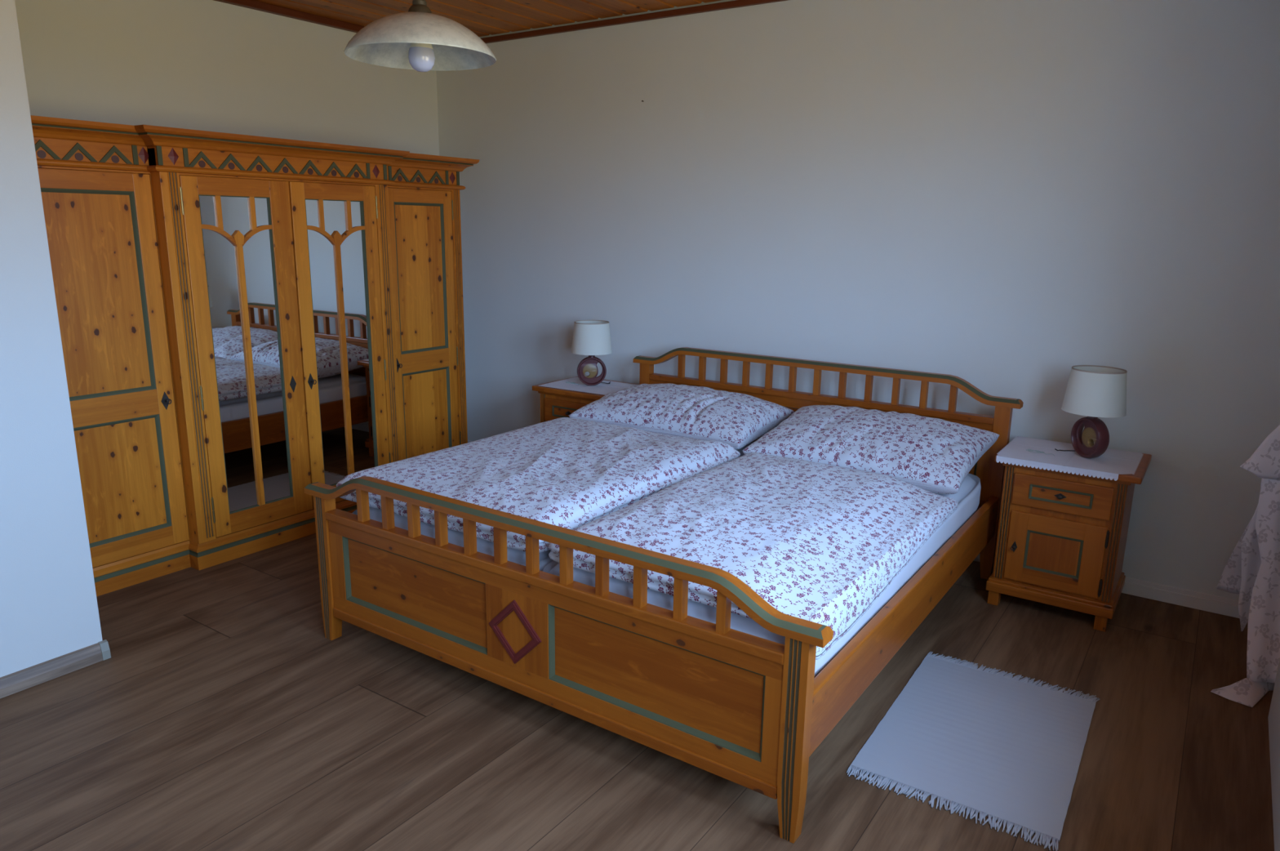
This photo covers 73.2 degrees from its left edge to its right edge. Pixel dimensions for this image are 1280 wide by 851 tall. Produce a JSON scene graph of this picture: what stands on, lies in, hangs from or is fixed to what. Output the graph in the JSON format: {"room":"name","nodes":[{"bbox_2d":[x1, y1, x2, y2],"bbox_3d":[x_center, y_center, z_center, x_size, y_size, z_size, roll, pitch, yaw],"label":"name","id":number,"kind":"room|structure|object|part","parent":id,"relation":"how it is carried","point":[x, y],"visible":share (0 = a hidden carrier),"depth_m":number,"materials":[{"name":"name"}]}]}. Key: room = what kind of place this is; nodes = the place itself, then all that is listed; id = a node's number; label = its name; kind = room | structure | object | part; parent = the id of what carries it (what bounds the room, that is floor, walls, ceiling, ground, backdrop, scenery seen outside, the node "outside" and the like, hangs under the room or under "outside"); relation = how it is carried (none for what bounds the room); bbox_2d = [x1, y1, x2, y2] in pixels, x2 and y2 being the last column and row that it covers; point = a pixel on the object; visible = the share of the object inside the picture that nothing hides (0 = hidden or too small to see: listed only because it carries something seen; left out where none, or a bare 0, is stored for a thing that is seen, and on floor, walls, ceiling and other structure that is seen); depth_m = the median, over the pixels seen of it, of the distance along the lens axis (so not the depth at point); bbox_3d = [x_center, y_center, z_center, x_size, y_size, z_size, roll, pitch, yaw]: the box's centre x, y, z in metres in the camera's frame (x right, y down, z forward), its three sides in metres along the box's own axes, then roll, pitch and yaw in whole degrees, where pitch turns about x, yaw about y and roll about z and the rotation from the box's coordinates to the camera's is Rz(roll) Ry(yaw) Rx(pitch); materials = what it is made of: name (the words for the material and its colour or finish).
{"room":"bedroom","nodes":[
{"label":"bedroom","id":0,"kind":"room"},
{"bbox_2d":[0,0,102,697],"bbox_3d":[-2.536,-0.341,1.909,0.140,2.770,2.164,10,16,33],"label":"wall","id":1,"kind":"structure","parent":0,"point":[49,610],"depth_m":2.79,"materials":[{"name":"white paint"}]},
{"bbox_2d":[97,639,111,660],"bbox_3d":[-1.895,0.794,3.049,0.022,0.064,0.026,10,16,33],"label":"trim","id":2,"kind":"structure","parent":1,"relation":"attached to","point":[104,644],"depth_m":3.04,"materials":[{"name":"white"}]},
{"bbox_2d":[14,0,439,155],"bbox_3d":[-2.809,-0.774,3.766,0.200,2.770,5.000,10,16,33],"label":"wall","id":3,"kind":"structure","parent":0,"point":[210,65],"depth_m":4.33,"materials":[{"name":"white paint"}]},
{"bbox_2d":[214,0,364,32],"bbox_3d":[-2.701,-1.940,3.415,0.040,0.037,4.971,10,16,33],"label":"trim","id":4,"kind":"structure","parent":3,"relation":"attached to","point":[252,4],"depth_m":4.60,"materials":[{"name":"brown wood"}]},
{"bbox_2d":[0,533,1274,850],"bbox_3d":[-0.686,0.986,2.663,5.400,0.100,5.400,10,16,33],"label":"floor","id":5,"kind":"structure","parent":0,"point":[222,714],"depth_m":2.57,"materials":[{"name":"brown wood"}]},
{"bbox_2d":[30,115,479,596],"bbox_3d":[-1.874,-0.408,4.233,0.731,1.874,2.508,10,16,33],"label":"wardrobe","id":6,"kind":"object","parent":5,"relation":"on","point":[246,322],"visible":0.89,"depth_m":3.85,"materials":[{"name":"brown wood"}]},
{"bbox_3d":[-2.398,-1.133,3.324,0.663,0.068,0.709,10,16,33],"label":"cornice","id":7,"kind":"part","parent":6,"relation":"part of","materials":[{"name":"brown wood"}]},
{"bbox_3d":[-2.407,-1.024,3.391,0.605,0.025,0.649,10,16,33],"label":"bead moulding","id":8,"kind":"part","parent":6,"relation":"part of","materials":[{"name":"brown wood"}]},
{"bbox_3d":[-2.160,-0.516,3.409,0.008,0.811,0.383,10,16,33],"label":"panel","id":9,"kind":"part","parent":6,"relation":"part of","materials":[{"name":"brown wood"}]},
{"bbox_3d":[-2.154,-0.515,3.404,0.014,0.807,0.379,10,16,33],"label":"moulding","id":10,"kind":"part","parent":6,"relation":"part of","materials":[{"name":"green paint"}]},
{"bbox_3d":[-2.158,-0.210,3.475,0.018,1.573,0.516,10,16,33],"label":"door","id":11,"kind":"part","parent":6,"relation":"part of","materials":[{"name":"brown wood"}]},
{"bbox_3d":[-2.171,0.227,3.580,0.008,0.506,0.383,10,16,33],"label":"panel","id":12,"kind":"part","parent":6,"relation":"part of","materials":[{"name":"brown wood"}]},
{"bbox_3d":[-2.165,0.228,3.576,0.014,0.502,0.379,10,16,33],"label":"moulding","id":13,"kind":"part","parent":6,"relation":"part of","materials":[{"name":"green paint"}]},
{"bbox_2d":[199,195,291,511],"bbox_3d":[-1.777,-0.312,3.905,0.002,1.416,0.336,10,16,33],"label":"mirror","id":14,"kind":"object","parent":6,"relation":"attached to","point":[239,255],"depth_m":3.90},
{"bbox_3d":[-1.765,-0.306,3.916,0.018,1.573,0.499,10,16,33],"label":"door","id":15,"kind":"part","parent":6,"relation":"part of","materials":[{"name":"brown wood"}]},
{"bbox_3d":[-1.774,-0.312,3.903,0.012,1.408,0.328,10,16,33],"label":"moulding","id":16,"kind":"part","parent":6,"relation":"part of","materials":[{"name":"green paint"}]},
{"bbox_3d":[-1.869,-1.179,4.098,0.673,0.025,1.196,10,16,33],"label":"bead moulding","id":17,"kind":"part","parent":6,"relation":"part of","materials":[{"name":"brown wood"}]},
{"bbox_3d":[-1.843,-1.293,4.055,0.731,0.068,1.316,10,16,33],"label":"cornice","id":18,"kind":"part","parent":6,"relation":"part of","materials":[{"name":"brown wood"}]},
{"bbox_3d":[-1.485,-0.394,4.315,0.018,1.573,0.478,10,16,33],"label":"door","id":19,"kind":"part","parent":6,"relation":"part of","materials":[{"name":"brown wood"}]},
{"bbox_2d":[305,199,376,484],"bbox_3d":[-1.489,-0.403,4.316,0.002,1.416,0.341,9,15,32],"label":"mirror","id":20,"kind":"object","parent":6,"relation":"attached to","point":[339,267],"depth_m":4.30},
{"bbox_3d":[-1.486,-0.402,4.314,0.012,1.408,0.333,10,16,33],"label":"moulding","id":21,"kind":"part","parent":6,"relation":"part of","materials":[{"name":"green paint"}]},
{"bbox_3d":[-1.212,-0.813,4.758,0.008,0.811,0.351,10,16,33],"label":"panel","id":22,"kind":"part","parent":6,"relation":"part of","materials":[{"name":"brown wood"}]},
{"bbox_3d":[-1.206,-0.812,4.754,0.014,0.807,0.347,10,16,33],"label":"moulding","id":23,"kind":"part","parent":6,"relation":"part of","materials":[{"name":"green paint"}]},
{"bbox_3d":[-1.208,-0.508,4.827,0.018,1.573,0.465,10,16,33],"label":"door","id":24,"kind":"part","parent":6,"relation":"part of","materials":[{"name":"brown wood"}]},
{"bbox_3d":[-1.223,-0.070,4.930,0.008,0.506,0.351,10,16,33],"label":"panel","id":25,"kind":"part","parent":6,"relation":"part of","materials":[{"name":"brown wood"}]},
{"bbox_3d":[-1.405,-1.338,4.817,0.605,0.025,0.587,10,16,33],"label":"bead moulding","id":26,"kind":"part","parent":6,"relation":"part of","materials":[{"name":"brown wood"}]},
{"bbox_3d":[-1.217,-0.069,4.926,0.014,0.502,0.347,10,16,33],"label":"moulding","id":27,"kind":"part","parent":6,"relation":"part of","materials":[{"name":"green paint"}]},
{"bbox_3d":[-1.363,-1.458,4.798,0.663,0.068,0.647,10,16,33],"label":"cornice","id":28,"kind":"part","parent":6,"relation":"part of","materials":[{"name":"brown wood"}]},
{"bbox_2d":[532,376,639,422],"bbox_3d":[-0.282,0.087,4.934,0.518,0.640,0.435,10,16,33],"label":"nightstand","id":29,"kind":"object","parent":5,"relation":"on","point":[555,402],"visible":0.16,"depth_m":4.76,"materials":[{"name":"brown wood"}]},
{"bbox_3d":[-0.394,-0.068,4.738,0.226,0.059,0.006,10,16,33],"label":"moulding","id":30,"kind":"part","parent":29,"relation":"part of","materials":[{"name":"green paint"}]},
{"bbox_3d":[-0.387,-0.069,4.745,0.354,0.130,0.015,10,16,33],"label":"drawer","id":31,"kind":"part","parent":29,"relation":"part of","materials":[{"name":"brown wood"}]},
{"bbox_2d":[538,376,637,395],"bbox_3d":[-0.275,-0.227,4.858,0.496,0.004,0.386,10,16,33],"label":"cloth","id":32,"kind":"object","parent":29,"relation":"on","point":[575,384],"visible":0.83,"depth_m":4.83,"materials":[{"name":"white fabric"}]},
{"bbox_2d":[571,320,612,385],"bbox_3d":[-0.270,-0.401,4.815,0.229,0.358,0.229,0,13,-4],"label":"table lamp","id":33,"kind":"object","parent":32,"relation":"on","point":[591,338],"visible":1,"depth_m":4.73,"materials":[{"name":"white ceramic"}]},
{"bbox_3d":[-0.271,-0.306,4.837,0.145,0.145,0.030,0,13,-4],"label":"pierced plate","id":34,"kind":"part","parent":33,"relation":"part of","materials":[{"name":"red ceramic"}]},
{"bbox_3d":[-0.269,-0.491,4.794,0.229,0.170,0.229,0,13,-4],"label":"lamp shade","id":35,"kind":"part","parent":33,"relation":"part of","materials":[{"name":"beige fabric"}]},
{"bbox_2d":[304,346,1023,843],"bbox_3d":[0.210,0.303,3.459,1.998,0.898,2.137,10,16,33],"label":"double bed","id":36,"kind":"object","parent":5,"relation":"on","point":[748,710],"visible":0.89,"depth_m":2.56,"materials":[{"name":"brown wood"}]},
{"bbox_3d":[-1.145,0.520,3.172,0.063,0.564,0.045,10,16,33],"label":"post","id":37,"kind":"part","parent":36,"relation":"part of","materials":[{"name":"brown wood"}]},
{"bbox_3d":[-0.768,0.560,2.913,0.705,0.245,0.020,10,16,33],"label":"moulding","id":38,"kind":"part","parent":36,"relation":"part of","materials":[{"name":"green paint"}]},
{"bbox_3d":[-0.763,0.558,2.919,0.709,0.249,0.008,10,16,33],"label":"panel","id":39,"kind":"part","parent":36,"relation":"part of","materials":[{"name":"brown wood"}]},
{"bbox_3d":[-0.378,0.628,2.658,1.794,0.408,0.050,10,16,33],"label":"footboard","id":40,"kind":"part","parent":36,"relation":"part of","materials":[{"name":"brown wood"}]},
{"bbox_2d":[351,438,758,570],"bbox_3d":[-0.172,0.255,3.709,0.913,0.165,1.998,10,16,33],"label":"mattress","id":41,"kind":"object","parent":36,"relation":"on","point":[455,537],"visible":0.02,"depth_m":2.88,"materials":[{"name":"white fabric"}]},
{"bbox_2d":[336,417,740,552],"bbox_3d":[-0.348,0.155,3.457,1.017,0.131,1.365,10,16,33],"label":"duvet","id":42,"kind":"object","parent":41,"relation":"on","point":[568,473],"visible":0.93,"depth_m":3.22,"materials":[{"name":"fabric"}]},
{"bbox_2d":[568,382,795,449],"bbox_3d":[0.205,-0.067,4.243,0.956,0.229,0.619,10,16,33],"label":"pillow","id":43,"kind":"object","parent":41,"relation":"on","point":[736,420],"visible":0.84,"depth_m":4.06,"materials":[{"name":"fabric"}]},
{"bbox_3d":[-0.375,0.327,2.586,1.998,0.108,0.060,10,16,33],"label":"rail","id":44,"kind":"part","parent":36,"relation":"part of","materials":[{"name":"brown wood"}]},
{"bbox_3d":[0.032,0.040,4.819,0.063,0.794,0.045,10,16,33],"label":"post","id":45,"kind":"part","parent":36,"relation":"part of","materials":[{"name":"brown wood"}]},
{"bbox_3d":[0.026,0.694,2.385,0.711,0.245,0.020,10,16,33],"label":"moulding","id":46,"kind":"part","parent":36,"relation":"part of","materials":[{"name":"green paint"}]},
{"bbox_3d":[0.030,0.692,2.392,0.715,0.249,0.008,10,16,33],"label":"panel","id":47,"kind":"part","parent":36,"relation":"part of","materials":[{"name":"brown wood"}]},
{"bbox_2d":[542,472,981,675],"bbox_3d":[0.583,0.381,3.208,0.914,0.165,1.998,10,16,33],"label":"mattress","id":48,"kind":"object","parent":36,"relation":"on","point":[967,497],"visible":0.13,"depth_m":2.61,"materials":[{"name":"white fabric"}]},
{"bbox_2d":[547,452,957,659],"bbox_3d":[0.447,0.331,2.929,0.902,0.184,1.359,10,16,33],"label":"duvet","id":49,"kind":"object","parent":48,"relation":"on","point":[820,543],"visible":0.98,"depth_m":2.67,"materials":[{"name":"fabric"}]},
{"bbox_2d":[742,404,999,493],"bbox_3d":[0.994,0.071,3.724,0.930,0.219,0.609,10,16,33],"label":"pillow","id":50,"kind":"object","parent":48,"relation":"on","point":[930,454],"visible":0.95,"depth_m":3.58,"materials":[{"name":"fabric"}]},
{"bbox_3d":[0.387,0.779,2.153,0.063,0.564,0.045,10,16,33],"label":"post","id":51,"kind":"part","parent":36,"relation":"part of","materials":[{"name":"brown wood"}]},
{"bbox_3d":[0.799,0.119,4.298,1.794,0.575,0.050,10,16,33],"label":"headboard","id":52,"kind":"part","parent":36,"relation":"part of","materials":[{"name":"brown wood"}]},
{"bbox_3d":[0.803,-0.266,4.207,1.998,0.108,0.060,10,16,33],"label":"rail","id":53,"kind":"part","parent":36,"relation":"part of","materials":[{"name":"brown wood"}]},
{"bbox_3d":[0.982,0.578,2.978,0.033,0.178,2.032,10,16,33],"label":"rail","id":54,"kind":"part","parent":36,"relation":"part of","materials":[{"name":"brown wood"}]},
{"bbox_3d":[1.208,0.130,4.020,0.715,0.296,0.008,10,16,33],"label":"panel","id":55,"kind":"part","parent":36,"relation":"part of","materials":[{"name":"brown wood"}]},
{"bbox_3d":[1.203,0.131,4.013,0.711,0.292,0.020,10,16,33],"label":"moulding","id":56,"kind":"part","parent":36,"relation":"part of","materials":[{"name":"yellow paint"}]},
{"bbox_3d":[1.564,0.298,3.800,0.063,0.794,0.045,10,16,33],"label":"post","id":57,"kind":"part","parent":36,"relation":"part of","materials":[{"name":"brown wood"}]},
{"bbox_2d":[846,651,1100,850],"bbox_3d":[1.065,0.953,2.677,0.584,0.007,0.916,10,16,33],"label":"rug","id":58,"kind":"object","parent":5,"relation":"on","point":[1006,748],"visible":1,"depth_m":2.60,"materials":[{"name":"white fabric"}]},
{"bbox_2d":[986,453,1151,631],"bbox_3d":[1.759,0.433,3.571,0.518,0.640,0.435,10,16,33],"label":"nightstand","id":59,"kind":"object","parent":5,"relation":"on","point":[1061,538],"visible":0.95,"depth_m":3.41,"materials":[{"name":"brown wood"}]},
{"bbox_3d":[1.487,0.715,3.612,0.042,0.064,0.042,10,16,33],"label":"leg","id":60,"kind":"part","parent":59,"relation":"part of","materials":[{"name":"brown wood"}]},
{"bbox_3d":[1.646,0.513,3.435,0.204,0.162,0.006,10,16,33],"label":"moulding","id":61,"kind":"part","parent":59,"relation":"part of","materials":[{"name":"green paint"}]},
{"bbox_3d":[1.652,0.510,3.435,0.348,0.292,0.015,10,16,33],"label":"door","id":62,"kind":"part","parent":59,"relation":"part of","materials":[{"name":"brown wood"}]},
{"bbox_3d":[1.642,0.279,3.367,0.046,0.024,0.023,10,16,33],"label":"knob","id":63,"kind":"part","parent":59,"relation":"part of","materials":[{"name":"grey metal"}]},
{"bbox_3d":[1.647,0.278,3.375,0.226,0.059,0.006,10,16,33],"label":"moulding","id":64,"kind":"part","parent":59,"relation":"part of","materials":[{"name":"green paint"}]},
{"bbox_3d":[1.654,0.277,3.381,0.354,0.130,0.015,10,16,33],"label":"drawer","id":65,"kind":"part","parent":59,"relation":"part of","materials":[{"name":"brown wood"}]},
{"bbox_2d":[995,435,1143,480],"bbox_3d":[1.750,0.129,3.506,0.492,0.031,0.421,10,16,33],"label":"cloth","id":66,"kind":"object","parent":59,"relation":"on","point":[1023,451],"visible":0.89,"depth_m":3.44,"materials":[{"name":"white fabric"}]},
{"bbox_2d":[1054,364,1127,457],"bbox_3d":[1.799,-0.048,3.421,0.229,0.358,0.229,-2,13,-12],"label":"table lamp","id":67,"kind":"object","parent":66,"relation":"on","point":[1094,392],"visible":1,"depth_m":3.35,"materials":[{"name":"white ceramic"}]},
{"bbox_3d":[1.743,0.101,3.528,0.080,0.016,0.019,12,17,40],"label":"cord","id":68,"kind":"part","parent":67,"relation":"part of","materials":[{"name":"black plastic"}]},
{"bbox_3d":[1.798,0.047,3.443,0.030,0.145,0.145,-2,13,-12],"label":"pierced plate","id":69,"kind":"part","parent":67,"relation":"part of","materials":[{"name":"red ceramic"}]},
{"bbox_3d":[1.801,-0.138,3.400,0.229,0.170,0.229,-2,13,-12],"label":"lamp shade","id":70,"kind":"part","parent":67,"relation":"part of","materials":[{"name":"beige fabric"}]},
{"bbox_3d":[1.817,0.770,3.393,0.042,0.064,0.042,10,16,33],"label":"leg","id":71,"kind":"part","parent":59,"relation":"part of","materials":[{"name":"brown wood"}]},
{"bbox_2d":[435,0,1279,599],"bbox_3d":[0.805,-0.874,4.434,5.400,2.770,0.200,10,16,33],"label":"wall","id":72,"kind":"structure","parent":0,"point":[1002,197],"depth_m":3.93,"materials":[{"name":"white paint"}]},
{"bbox_2d":[480,0,786,43],"bbox_3d":[0.738,-2.038,4.083,4.950,0.029,0.028,10,16,33],"label":"trim","id":73,"kind":"structure","parent":72,"relation":"attached to","point":[736,3],"depth_m":4.59,"materials":[{"name":"brown wood"}]},
{"bbox_2d":[467,440,1239,617],"bbox_3d":[0.704,0.456,4.664,4.950,0.072,0.016,10,16,33],"label":"baseboard","id":74,"kind":"structure","parent":72,"relation":"attached to","point":[1159,592],"depth_m":3.61,"materials":[{"name":"white paint"}]},
{"bbox_3d":[2.434,-1.474,2.536,0.024,0.024,0.760,10,16,33],"label":"curtain rod","id":75,"kind":"object","parent":72,"relation":"attached to","visible":0},
{"bbox_2d":[1210,424,1279,706],"bbox_3d":[2.244,-0.274,2.743,0.430,2.397,0.526,10,16,33],"label":"curtain","id":76,"kind":"object","parent":75,"relation":"hanging from","point":[1252,570],"visible":1,"depth_m":2.92,"materials":[{"name":"white fabric"}]},
{"bbox_2d":[1267,658,1279,850],"bbox_3d":[1.271,-0.086,1.052,0.360,2.770,5.000,10,16,33],"label":"wall","id":77,"kind":"structure","parent":0,"point":[1273,717],"depth_m":2.48,"materials":[{"name":"white paint"}]},
{"bbox_3d":[-0.645,-1.742,2.033,5.400,0.140,5.400,10,16,33],"label":"ceiling","id":78,"kind":"structure","parent":0,"visible":0},
{"bbox_2d":[255,0,720,36],"bbox_3d":[-0.647,-1.641,2.038,4.980,0.060,4.970,10,16,33],"label":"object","id":79,"kind":"structure","parent":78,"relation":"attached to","point":[482,17],"depth_m":4.54,"materials":[{"name":"brown wood"}]},
{"bbox_2d":[343,0,496,71],"bbox_3d":[-0.540,-1.243,2.076,0.368,0.732,0.368,10,16,33],"label":"pendant lamp","id":80,"kind":"object","parent":79,"relation":"hanging from","point":[419,39],"visible":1,"depth_m":2.11,"materials":[{"name":"white glass"}]},
{"bbox_3d":[-0.545,-0.912,2.153,0.065,0.054,0.065,10,16,33],"label":"bulb","id":81,"kind":"part","parent":80,"relation":"part of","materials":[{"name":"white glass"}]}
]}

